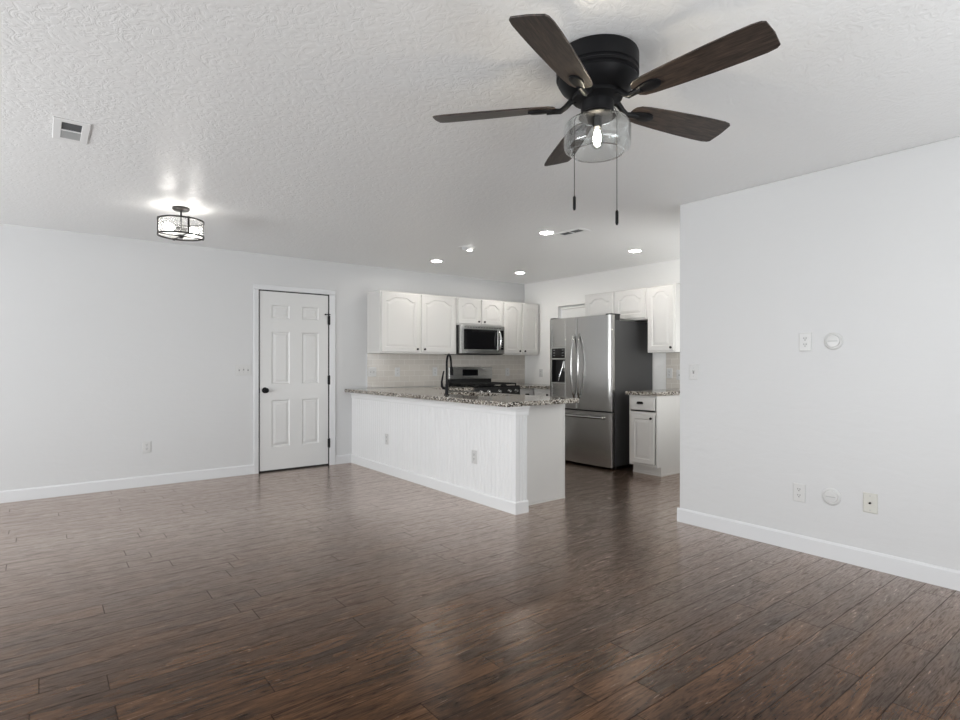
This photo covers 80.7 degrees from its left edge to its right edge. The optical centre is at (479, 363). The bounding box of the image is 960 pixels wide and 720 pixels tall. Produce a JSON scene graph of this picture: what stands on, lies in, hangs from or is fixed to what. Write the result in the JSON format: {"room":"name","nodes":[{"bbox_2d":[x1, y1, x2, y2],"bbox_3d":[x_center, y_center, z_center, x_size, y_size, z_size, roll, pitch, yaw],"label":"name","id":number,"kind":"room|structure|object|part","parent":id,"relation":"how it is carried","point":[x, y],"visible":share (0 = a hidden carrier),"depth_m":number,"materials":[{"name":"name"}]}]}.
{"room":"living room","nodes":[
{"label":"living room","id":0,"kind":"room"},
{"bbox_2d":[0,223,524,490],"bbox_3d":[-3.022,-0.003,5.915,9.583,2.440,0.148,0,0,-38],"label":"wall","id":1,"kind":"structure","parent":0,"point":[109,345],"depth_m":5.62,"materials":[{"name":"grey paint"}]},
{"bbox_2d":[0,464,253,502],"bbox_3d":[-4.572,1.165,4.616,5.261,0.105,0.014,0,0,-38],"label":"baseboard","id":2,"kind":"structure","parent":1,"relation":"attached to","point":[15,495],"depth_m":5.46,"materials":[{"name":"white wood"}]},
{"bbox_2d":[142,441,150,452],"bbox_3d":[-3.308,0.828,5.604,0.074,0.118,0.008,0,0,-38],"label":"wall outlet","id":3,"kind":"object","parent":1,"relation":"attached to","point":[146,445],"visible":1,"depth_m":5.60,"materials":[{"name":"grey plastic"}]},
{"bbox_2d":[236,365,250,374],"bbox_3d":[-2.579,0.070,6.166,0.164,0.118,0.017,0,0,-38],"label":"light switch","id":4,"kind":"object","parent":1,"relation":"attached to","point":[240,369],"visible":1,"depth_m":6.17,"materials":[{"name":"grey plastic"}]},
{"bbox_2d":[253,284,334,473],"bbox_3d":[-2.150,0.168,6.558,0.950,2.099,0.206,0,0,-38],"label":"door","id":5,"kind":"structure","parent":1,"relation":"in","point":[294,327],"depth_m":6.52,"materials":[{"name":"white wood"}]},
{"bbox_3d":[-2.384,0.299,6.290,0.066,0.066,0.072,0,0,-38],"label":"knob","id":6,"kind":"part","parent":5,"relation":"part of","materials":[{"name":"black metal"}]},
{"bbox_2d":[335,454,350,464],"bbox_3d":[-1.665,1.165,6.880,0.209,0.105,0.014,0,0,-38],"label":"baseboard","id":7,"kind":"structure","parent":1,"relation":"attached to","point":[339,459],"depth_m":6.87,"materials":[{"name":"white wood"}]},
{"bbox_2d":[366,353,366,387],"bbox_3d":[-1.420,0.090,7.073,0.016,0.431,0.011,0,0,-38],"label":"trim","id":8,"kind":"structure","parent":1,"relation":"attached to","point":[366,353],"depth_m":7.07,"materials":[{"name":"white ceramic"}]},
{"bbox_2d":[368,367,375,376],"bbox_3d":[-1.355,0.106,7.109,0.118,0.118,0.017,0,0,-38],"label":"light switch","id":9,"kind":"object","parent":1,"relation":"attached to","point":[371,370],"visible":1,"depth_m":7.11,"materials":[{"name":"grey plastic"}]},
{"bbox_2d":[395,367,399,376],"bbox_3d":[-1.072,0.110,7.336,0.074,0.118,0.008,0,0,-38],"label":"wall outlet","id":10,"kind":"object","parent":1,"relation":"attached to","point":[397,369],"visible":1,"depth_m":7.33,"materials":[{"name":"grey plastic"}]},
{"bbox_2d":[367,290,455,353],"bbox_3d":[-0.850,-0.507,7.280,1.137,0.762,0.378,0,0,-38],"label":"upper cabinet","id":11,"kind":"object","parent":1,"relation":"attached to","point":[397,322],"visible":1,"depth_m":7.07,"materials":[{"name":"white wood"}]},
{"bbox_3d":[-0.982,-0.509,6.987,0.528,0.726,0.019,0,0,-38],"label":"door","id":12,"kind":"part","parent":11,"relation":"part of","materials":[{"name":"white wood"}]},
{"bbox_3d":[-0.537,-0.509,7.334,0.527,0.726,0.019,0,0,-38],"label":"door","id":13,"kind":"part","parent":11,"relation":"part of","materials":[{"name":"white wood"}]},
{"bbox_2d":[433,367,436,375],"bbox_3d":[-0.613,0.110,7.694,0.074,0.118,0.008,0,0,-38],"label":"wall outlet","id":14,"kind":"object","parent":1,"relation":"attached to","point":[434,368],"visible":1,"depth_m":7.69,"materials":[{"name":"grey plastic"}]},
{"bbox_2d":[456,297,502,326],"bbox_3d":[-0.083,-0.702,7.878,0.805,0.372,0.378,0,0,-38],"label":"upper cabinet","id":15,"kind":"object","parent":1,"relation":"attached to","point":[469,311],"visible":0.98,"depth_m":7.73,"materials":[{"name":"white wood"}]},
{"bbox_3d":[-0.148,-0.704,7.637,0.365,0.336,0.019,0,0,-38],"label":"door","id":16,"kind":"part","parent":15,"relation":"part of","materials":[{"name":"white wood"}]},
{"bbox_2d":[445,325,504,354],"bbox_3d":[-0.061,-0.317,7.822,0.762,0.392,0.480,0,0,-38],"label":"microwave","id":17,"kind":"object","parent":15,"relation":"attached to","point":[470,339],"visible":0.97,"depth_m":7.66,"materials":[{"name":"silver metal"}]},
{"bbox_3d":[0.274,-0.322,7.827,0.022,0.312,0.076,0,0,-38],"label":"door handle","id":18,"kind":"part","parent":17,"relation":"part of","materials":[{"name":"silver metal"}]},
{"bbox_3d":[0.302,-0.325,7.887,0.070,0.269,0.006,0,0,-38],"label":"control panel","id":19,"kind":"part","parent":17,"relation":"part of","materials":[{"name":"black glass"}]},
{"bbox_3d":[0.168,-0.704,7.883,0.365,0.336,0.019,0,0,-38],"label":"door","id":20,"kind":"part","parent":15,"relation":"part of","materials":[{"name":"white wood"}]},
{"bbox_2d":[505,368,508,375],"bbox_3d":[0.414,0.127,8.493,0.074,0.118,0.008,0,0,-38],"label":"wall outlet","id":21,"kind":"object","parent":1,"relation":"attached to","point":[506,369],"visible":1,"depth_m":8.48,"materials":[{"name":"grey plastic"}]},
{"bbox_2d":[502,301,537,354],"bbox_3d":[0.511,-0.507,8.341,0.695,0.762,0.378,0,0,-38],"label":"upper cabinet","id":22,"kind":"object","parent":1,"relation":"attached to","point":[520,320],"visible":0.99,"depth_m":8.20,"materials":[{"name":"white wood"}]},
{"bbox_3d":[0.465,-0.509,8.114,0.318,0.726,0.019,0,0,-38],"label":"door","id":23,"kind":"part","parent":22,"relation":"part of","materials":[{"name":"white wood"}]},
{"bbox_3d":[0.743,-0.509,8.331,0.318,0.726,0.019,0,0,-38],"label":"door","id":24,"kind":"part","parent":22,"relation":"part of","materials":[{"name":"white wood"}]},
{"bbox_2d":[0,460,959,719],"bbox_3d":[-0.659,1.267,2.882,9.583,0.100,7.838,0,0,-38],"label":"floor","id":25,"kind":"structure","parent":0,"point":[346,591],"depth_m":2.76,"materials":[{"name":"brown wood"}]},
{"bbox_2d":[351,393,564,514],"bbox_3d":[-0.361,0.783,5.962,0.752,0.869,3.064,0,0,-38],"label":"base cabinet","id":26,"kind":"object","parent":25,"relation":"on","point":[520,450],"visible":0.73,"depth_m":5.10,"materials":[{"name":"white wood"}]},
{"bbox_2d":[385,433,388,444],"bbox_3d":[-1.032,0.834,6.244,0.008,0.118,0.074,0,0,-38],"label":"wall outlet","id":27,"kind":"object","parent":26,"relation":"attached to","point":[386,435],"visible":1,"depth_m":6.23,"materials":[{"name":"grey plastic"}]},
{"bbox_3d":[-0.596,0.783,5.794,0.125,0.869,3.039,0,0,-38],"label":"beadboard panel","id":28,"kind":"part","parent":26,"relation":"part of","materials":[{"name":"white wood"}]},
{"bbox_3d":[-0.596,1.168,5.786,0.143,0.098,3.053,0,0,-38],"label":"baseboard","id":29,"kind":"part","parent":26,"relation":"part of","materials":[{"name":"white wood"}]},
{"bbox_3d":[-0.594,0.387,5.780,0.162,0.077,3.064,0,0,-38],"label":"crown moulding","id":30,"kind":"part","parent":26,"relation":"part of","materials":[{"name":"white wood"}]},
{"bbox_2d":[345,386,578,406],"bbox_3d":[-0.129,0.328,6.149,1.495,0.040,3.037,0,0,-38],"label":"countertop","id":31,"kind":"structure","parent":26,"relation":"on","point":[457,394],"depth_m":5.45,"materials":[{"name":"stone"}]},
{"bbox_2d":[441,354,452,394],"bbox_3d":[-0.331,0.104,5.608,0.096,0.407,0.213,0,0,10],"label":"faucet","id":32,"kind":"object","parent":31,"relation":"on","point":[445,388],"visible":1,"depth_m":5.54,"materials":[{"name":"black metal"}]},
{"bbox_3d":[-0.354,0.165,5.552,0.078,0.187,0.033,0,0,41],"label":"handle","id":33,"kind":"part","parent":32,"relation":"part of","materials":[{"name":"black metal"}]},
{"bbox_3d":[-0.307,0.054,5.602,0.021,0.307,0.175,0,0,14],"label":"spout","id":34,"kind":"part","parent":32,"relation":"part of","materials":[{"name":"black metal"}]},
{"bbox_2d":[472,450,476,463],"bbox_3d":[-0.051,0.824,4.986,0.008,0.118,0.074,0,0,-38],"label":"wall outlet","id":35,"kind":"object","parent":26,"relation":"attached to","point":[474,452],"visible":1,"depth_m":4.98,"materials":[{"name":"grey plastic"}]},
{"bbox_3d":[0.290,0.771,4.577,0.032,0.697,0.032,0,0,-38],"label":"corner trim","id":36,"kind":"part","parent":26,"relation":"part of","materials":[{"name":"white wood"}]},
{"bbox_3d":[0.530,0.783,4.941,0.600,0.868,0.022,0,0,-38],"label":"panel","id":37,"kind":"part","parent":26,"relation":"part of","materials":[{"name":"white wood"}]},
{"bbox_2d":[448,367,519,393],"bbox_3d":[0.065,0.633,7.748,0.762,1.168,0.719,0,0,-38],"label":"range","id":38,"kind":"object","parent":25,"relation":"on","point":[479,378],"visible":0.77,"depth_m":7.82,"materials":[{"name":"grey metal"}]},
{"bbox_2d":[448,384,519,387],"bbox_3d":[0.054,0.306,7.762,0.762,0.013,0.620,0,0,-38],"label":"cooktop","id":39,"kind":"object","parent":38,"relation":"in","point":[458,385],"depth_m":7.57,"materials":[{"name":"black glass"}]},
{"bbox_3d":[0.242,0.370,7.521,0.762,0.114,0.030,0,0,-38],"label":"control panel","id":40,"kind":"part","parent":38,"relation":"part of","materials":[{"name":"black plastic"}]},
{"bbox_2d":[520,388,533,394],"bbox_3d":[0.463,0.783,8.099,0.275,0.868,0.706,0,0,-38],"label":"base cabinet","id":41,"kind":"object","parent":25,"relation":"on","point":[522,391],"visible":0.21,"depth_m":7.84,"materials":[{"name":"white wood"}]},
{"bbox_3d":[0.648,0.441,7.845,0.235,0.137,0.019,0,0,-38],"label":"drawer","id":42,"kind":"part","parent":41,"relation":"part of","materials":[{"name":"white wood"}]},
{"bbox_2d":[506,384,549,388],"bbox_3d":[0.810,0.328,7.992,0.702,0.040,1.284,0,0,-38],"label":"countertop","id":43,"kind":"structure","parent":41,"relation":"on","point":[522,386],"depth_m":7.87,"materials":[{"name":"stone"}]},
{"bbox_2d":[534,388,549,395],"bbox_3d":[1.092,0.783,7.813,0.472,0.868,0.608,0,0,-38],"label":"base cabinet","id":44,"kind":"object","parent":25,"relation":"on","point":[537,392],"visible":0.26,"depth_m":7.79,"materials":[{"name":"white wood"}]},
{"bbox_2d":[550,313,651,469],"bbox_3d":[1.458,0.322,7.002,0.873,1.790,0.985,0,0,-38],"label":"refrigerator","id":45,"kind":"object","parent":25,"relation":"on","point":[594,360],"visible":0.84,"depth_m":6.62,"materials":[{"name":"grey metal"}]},
{"bbox_3d":[0.983,0.022,7.038,0.026,0.442,0.247,0,0,-38],"label":"dispenser frame","id":46,"kind":"part","parent":45,"relation":"part of","materials":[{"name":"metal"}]},
{"bbox_3d":[0.989,-0.128,7.043,0.030,0.122,0.227,0,0,-38],"label":"dispenser panel","id":47,"kind":"part","parent":45,"relation":"part of","materials":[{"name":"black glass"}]},
{"bbox_3d":[1.027,0.091,7.030,0.107,0.257,0.059,0,0,36],"label":"dispenser lever","id":48,"kind":"part","parent":45,"relation":"part of","materials":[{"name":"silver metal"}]},
{"bbox_3d":[1.045,-0.006,7.000,0.083,1.103,0.481,0,0,-38],"label":"door","id":49,"kind":"part","parent":45,"relation":"part of","materials":[{"name":"metal"}]},
{"bbox_3d":[1.116,0.030,6.798,0.084,0.786,0.026,0,0,-35],"label":"door handle","id":50,"kind":"part","parent":45,"relation":"part of","materials":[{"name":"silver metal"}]},
{"bbox_3d":[1.172,0.030,6.725,0.030,0.786,0.089,0,0,28],"label":"door handle","id":51,"kind":"part","parent":45,"relation":"part of","materials":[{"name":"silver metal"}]},
{"bbox_3d":[1.157,0.625,6.758,0.095,0.028,0.817,0,0,-38],"label":"drawer handle","id":52,"kind":"part","parent":45,"relation":"part of","materials":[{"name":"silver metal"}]},
{"bbox_3d":[1.200,0.874,6.801,0.083,0.623,0.985,0,0,-38],"label":"freezer drawer","id":53,"kind":"part","parent":45,"relation":"part of","materials":[{"name":"metal"}]},
{"bbox_3d":[1.350,-0.006,6.609,0.083,1.103,0.498,0,0,-38],"label":"door","id":54,"kind":"part","parent":45,"relation":"part of","materials":[{"name":"metal"}]},
{"bbox_2d":[629,395,679,476],"bbox_3d":[2.042,0.783,6.377,0.746,0.868,0.370,0,0,-38],"label":"base cabinet","id":55,"kind":"object","parent":25,"relation":"on","point":[654,421],"visible":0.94,"depth_m":6.17,"materials":[{"name":"white wood"}]},
{"bbox_3d":[1.777,0.441,6.173,0.019,0.137,0.305,0,0,-38],"label":"drawer","id":56,"kind":"part","parent":55,"relation":"part of","materials":[{"name":"white wood"}]},
{"bbox_3d":[1.777,0.822,6.173,0.019,0.540,0.305,0,0,-38],"label":"door","id":57,"kind":"part","parent":55,"relation":"part of","materials":[{"name":"white wood"}]},
{"bbox_2d":[625,389,679,395],"bbox_3d":[2.039,0.328,6.385,0.724,0.040,0.417,0,0,-38],"label":"countertop","id":58,"kind":"structure","parent":55,"relation":"on","point":[661,392],"depth_m":6.22,"materials":[{"name":"stone"}]},
{"bbox_2d":[0,0,959,283],"bbox_3d":[-0.659,-1.273,2.882,9.583,0.100,7.838,0,0,-38],"label":"ceiling","id":59,"kind":"structure","parent":0,"point":[304,129],"depth_m":2.84,"materials":[{"name":"white paint"}]},
{"bbox_2d":[52,116,90,144],"bbox_3d":[-2.147,-1.220,2.967,0.155,0.006,0.330,0,0,-38],"label":"ceiling vent","id":60,"kind":"object","parent":59,"relation":"in","point":[63,129],"visible":1,"depth_m":2.96,"materials":[{"name":"white metal"}]},
{"bbox_2d":[157,206,204,240],"bbox_3d":[-2.346,-1.101,4.434,0.335,0.242,0.335,0,0,-38],"label":"ceiling light","id":61,"kind":"object","parent":59,"relation":"attached to","point":[170,229],"visible":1,"depth_m":4.42,"materials":[{"name":"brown metal"}]},
{"bbox_3d":[-2.402,-1.058,4.366,0.078,0.060,0.061,0,0,-38],"label":"bulb","id":62,"kind":"part","parent":61,"relation":"part of","materials":[{"name":"white glass"}]},
{"bbox_3d":[-2.346,-1.103,4.434,0.012,0.191,0.012,0,0,-38],"label":"stem","id":63,"kind":"part","parent":61,"relation":"part of","materials":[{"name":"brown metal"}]},
{"bbox_2d":[159,232,202,238],"bbox_3d":[-2.346,-1.009,4.434,0.310,0.001,0.310,0,0,-38],"label":"diffuser","id":64,"kind":"object","parent":61,"relation":"attached to","point":[176,233],"depth_m":4.45,"materials":[{"name":"white glass"}]},
{"bbox_3d":[-2.291,-1.058,4.502,0.078,0.060,0.061,0,0,-38],"label":"bulb","id":65,"kind":"part","parent":61,"relation":"part of","materials":[{"name":"white glass"}]},
{"bbox_2d":[429,260,443,262],"bbox_3d":[-0.519,-1.220,6.737,0.184,0.004,0.184,0,0,-38],"label":"recessed light","id":66,"kind":"object","parent":59,"relation":"in","point":[434,261],"visible":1,"depth_m":6.75,"materials":[{"name":"white plastic"}]},
{"bbox_2d":[458,246,475,250],"bbox_3d":[-0.137,-1.206,5.952,0.196,0.032,0.196,0,0,-38],"label":"recessed light","id":67,"kind":"object","parent":59,"relation":"in","point":[466,248],"visible":1,"depth_m":5.92,"materials":[{"name":"white plastic"}]},
{"bbox_2d":[537,231,555,234],"bbox_3d":[0.623,-1.220,5.283,0.184,0.004,0.184,0,0,-38],"label":"recessed light","id":68,"kind":"object","parent":59,"relation":"in","point":[539,232],"visible":1,"depth_m":5.26,"materials":[{"name":"white plastic"}]},
{"bbox_2d":[553,228,589,236],"bbox_3d":[0.852,-1.220,5.253,0.150,0.006,0.330,0,0,-38],"label":"ceiling vent","id":69,"kind":"object","parent":59,"relation":"in","point":[577,230],"visible":1,"depth_m":5.25,"materials":[{"name":"white metal"}]},
{"bbox_2d":[433,14,780,224],"bbox_3d":[0.496,-0.882,2.221,1.290,0.680,1.259,0,0,-38],"label":"ceiling fan","id":70,"kind":"object","parent":59,"relation":"hanging from","point":[595,72],"visible":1,"depth_m":2.10,"materials":[{"name":"black metal"}]},
{"bbox_3d":[0.058,-1.026,2.326,0.502,0.006,0.143,0,13,12],"label":"blade","id":71,"kind":"part","parent":70,"relation":"part of","materials":[{"name":"brown wood"}]},
{"bbox_3d":[0.260,-1.026,1.881,0.143,0.006,0.502,15,7,29],"label":"blade","id":72,"kind":"part","parent":70,"relation":"part of","materials":[{"name":"brown wood"}]},
{"bbox_3d":[0.419,-1.026,2.656,0.143,0.006,0.502,-13,1,-6],"label":"blade","id":73,"kind":"part","parent":70,"relation":"part of","materials":[{"name":"brown wood"}]},
{"bbox_3d":[0.394,-0.843,2.281,0.030,0.331,0.003,0,0,28],"label":"pull chain","id":74,"kind":"part","parent":70,"relation":"part of","materials":[{"name":"brown metal"}]},
{"bbox_2d":[593,116,601,129],"bbox_3d":[0.465,-0.956,2.242,0.036,0.045,0.036,0,0,-38],"label":"bulb","id":75,"kind":"object","parent":70,"relation":"attached to","point":[597,120],"depth_m":2.23,"materials":[{"name":"white glass"}]},
{"bbox_3d":[0.465,-0.911,2.242,0.262,0.145,0.262,0,0,-38],"label":"lamp shade","id":76,"kind":"part","parent":70,"relation":"part of","materials":[{"name":"clear glass"}]},
{"bbox_3d":[0.844,-1.026,2.414,0.502,0.006,0.143,0,-13,-24],"label":"blade","id":77,"kind":"part","parent":70,"relation":"part of","materials":[{"name":"brown wood"}]},
{"bbox_3d":[0.746,-1.026,1.935,0.143,0.006,0.502,17,-12,-41],"label":"blade","id":78,"kind":"part","parent":70,"relation":"part of","materials":[{"name":"brown wood"}]},
{"bbox_2d":[626,249,643,252],"bbox_3d":[1.683,-1.220,6.138,0.184,0.004,0.184,0,0,-38],"label":"recessed light","id":79,"kind":"object","parent":59,"relation":"in","point":[633,250],"visible":1,"depth_m":6.14,"materials":[{"name":"white plastic"}]},
{"bbox_2d":[525,259,679,389],"bbox_3d":[1.996,-0.003,7.151,0.148,2.440,4.086,0,0,-38],"label":"wall","id":80,"kind":"structure","parent":0,"point":[550,296],"depth_m":7.73,"materials":[{"name":"white paint"}]},
{"bbox_2d":[539,369,542,376],"bbox_3d":[0.909,0.141,8.432,0.008,0.118,0.074,0,0,-38],"label":"wall outlet","id":81,"kind":"object","parent":80,"relation":"attached to","point":[540,370],"visible":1,"depth_m":8.43,"materials":[{"name":"grey plastic"}]},
{"bbox_2d":[560,304,584,317],"bbox_3d":[1.435,-0.378,7.884,0.091,0.890,0.815,0,0,-38],"label":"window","id":82,"kind":"structure","parent":80,"relation":"in","point":[576,310],"depth_m":7.99,"materials":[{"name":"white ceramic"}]},
{"bbox_2d":[585,287,647,321],"bbox_3d":[1.778,-0.702,7.037,0.352,0.375,0.955,0,0,-38],"label":"upper cabinet","id":83,"kind":"object","parent":80,"relation":"attached to","point":[631,304],"visible":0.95,"depth_m":6.83,"materials":[{"name":"white wood"}]},
{"bbox_3d":[1.500,-0.704,7.122,0.019,0.339,0.440,0,0,-38],"label":"door","id":84,"kind":"part","parent":83,"relation":"part of","materials":[{"name":"white wood"}]},
{"bbox_3d":[1.792,-0.704,6.747,0.019,0.339,0.440,0,0,-38],"label":"door","id":85,"kind":"part","parent":83,"relation":"part of","materials":[{"name":"white wood"}]},
{"bbox_2d":[648,283,679,352],"bbox_3d":[2.173,-0.508,6.505,0.381,0.764,0.370,0,0,-38],"label":"upper cabinet","id":86,"kind":"object","parent":80,"relation":"attached to","point":[663,300],"visible":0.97,"depth_m":6.37,"materials":[{"name":"white wood"}]},
{"bbox_2d":[667,368,671,377],"bbox_3d":[2.247,0.115,6.701,0.008,0.118,0.074,0,0,-38],"label":"wall outlet","id":87,"kind":"object","parent":80,"relation":"attached to","point":[669,370],"visible":1,"depth_m":6.70,"materials":[{"name":"grey plastic"}]},
{"bbox_2d":[676,370,679,379],"bbox_3d":[2.324,0.132,6.596,0.017,0.118,0.072,0,0,-38],"label":"light switch","id":88,"kind":"object","parent":80,"relation":"attached to","point":[677,371],"visible":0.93,"depth_m":6.61,"materials":[{"name":"grey plastic"}]},
{"bbox_2d":[680,136,959,570],"bbox_3d":[2.734,-0.003,2.923,0.120,2.440,3.732,0,0,-38],"label":"wall","id":89,"kind":"structure","parent":0,"point":[866,252],"depth_m":3.53,"materials":[{"name":"grey paint"}]},
{"bbox_2d":[689,364,697,379],"bbox_3d":[1.608,0.064,4.257,0.017,0.118,0.072,0,0,-38],"label":"light switch","id":90,"kind":"object","parent":89,"relation":"attached to","point":[693,368],"visible":1,"depth_m":4.26,"materials":[{"name":"grey plastic"}]},
{"bbox_2d":[793,483,805,502],"bbox_3d":[2.072,0.838,3.668,0.008,0.118,0.074,0,0,-38],"label":"wall outlet","id":91,"kind":"object","parent":89,"relation":"attached to","point":[799,490],"visible":1,"depth_m":3.66,"materials":[{"name":"grey plastic"}]},
{"bbox_2d":[799,333,811,350],"bbox_3d":[2.095,-0.139,3.639,0.008,0.118,0.074,0,0,-38],"label":"wall outlet","id":92,"kind":"object","parent":89,"relation":"attached to","point":[805,339],"visible":1,"depth_m":3.63,"materials":[{"name":"grey plastic"}]},
{"bbox_2d":[677,507,959,590],"bbox_3d":[2.634,1.165,2.943,0.014,0.105,3.606,0,0,-38],"label":"baseboard","id":93,"kind":"structure","parent":89,"relation":"attached to","point":[902,567],"depth_m":3.51,"materials":[{"name":"white wood"}]},
{"bbox_2d":[822,488,840,505],"bbox_3d":[2.186,0.830,3.519,0.012,0.108,0.108,0,0,-38],"label":"cover plate","id":94,"kind":"object","parent":89,"relation":"attached to","point":[830,496],"visible":1,"depth_m":3.51,"materials":[{"name":"grey plastic"}]},
{"bbox_2d":[824,332,842,349],"bbox_3d":[2.194,-0.140,3.509,0.012,0.108,0.108,0,0,-38],"label":"cover plate","id":95,"kind":"object","parent":89,"relation":"attached to","point":[833,341],"visible":1,"depth_m":3.50,"materials":[{"name":"grey plastic"}]},
{"bbox_2d":[863,492,877,513],"bbox_3d":[2.313,0.828,3.351,0.018,0.118,0.074,0,0,-38],"label":"plate","id":96,"kind":"object","parent":89,"relation":"attached to","point":[870,500],"visible":1,"depth_m":3.35,"materials":[{"name":"grey plastic"}]}
]}

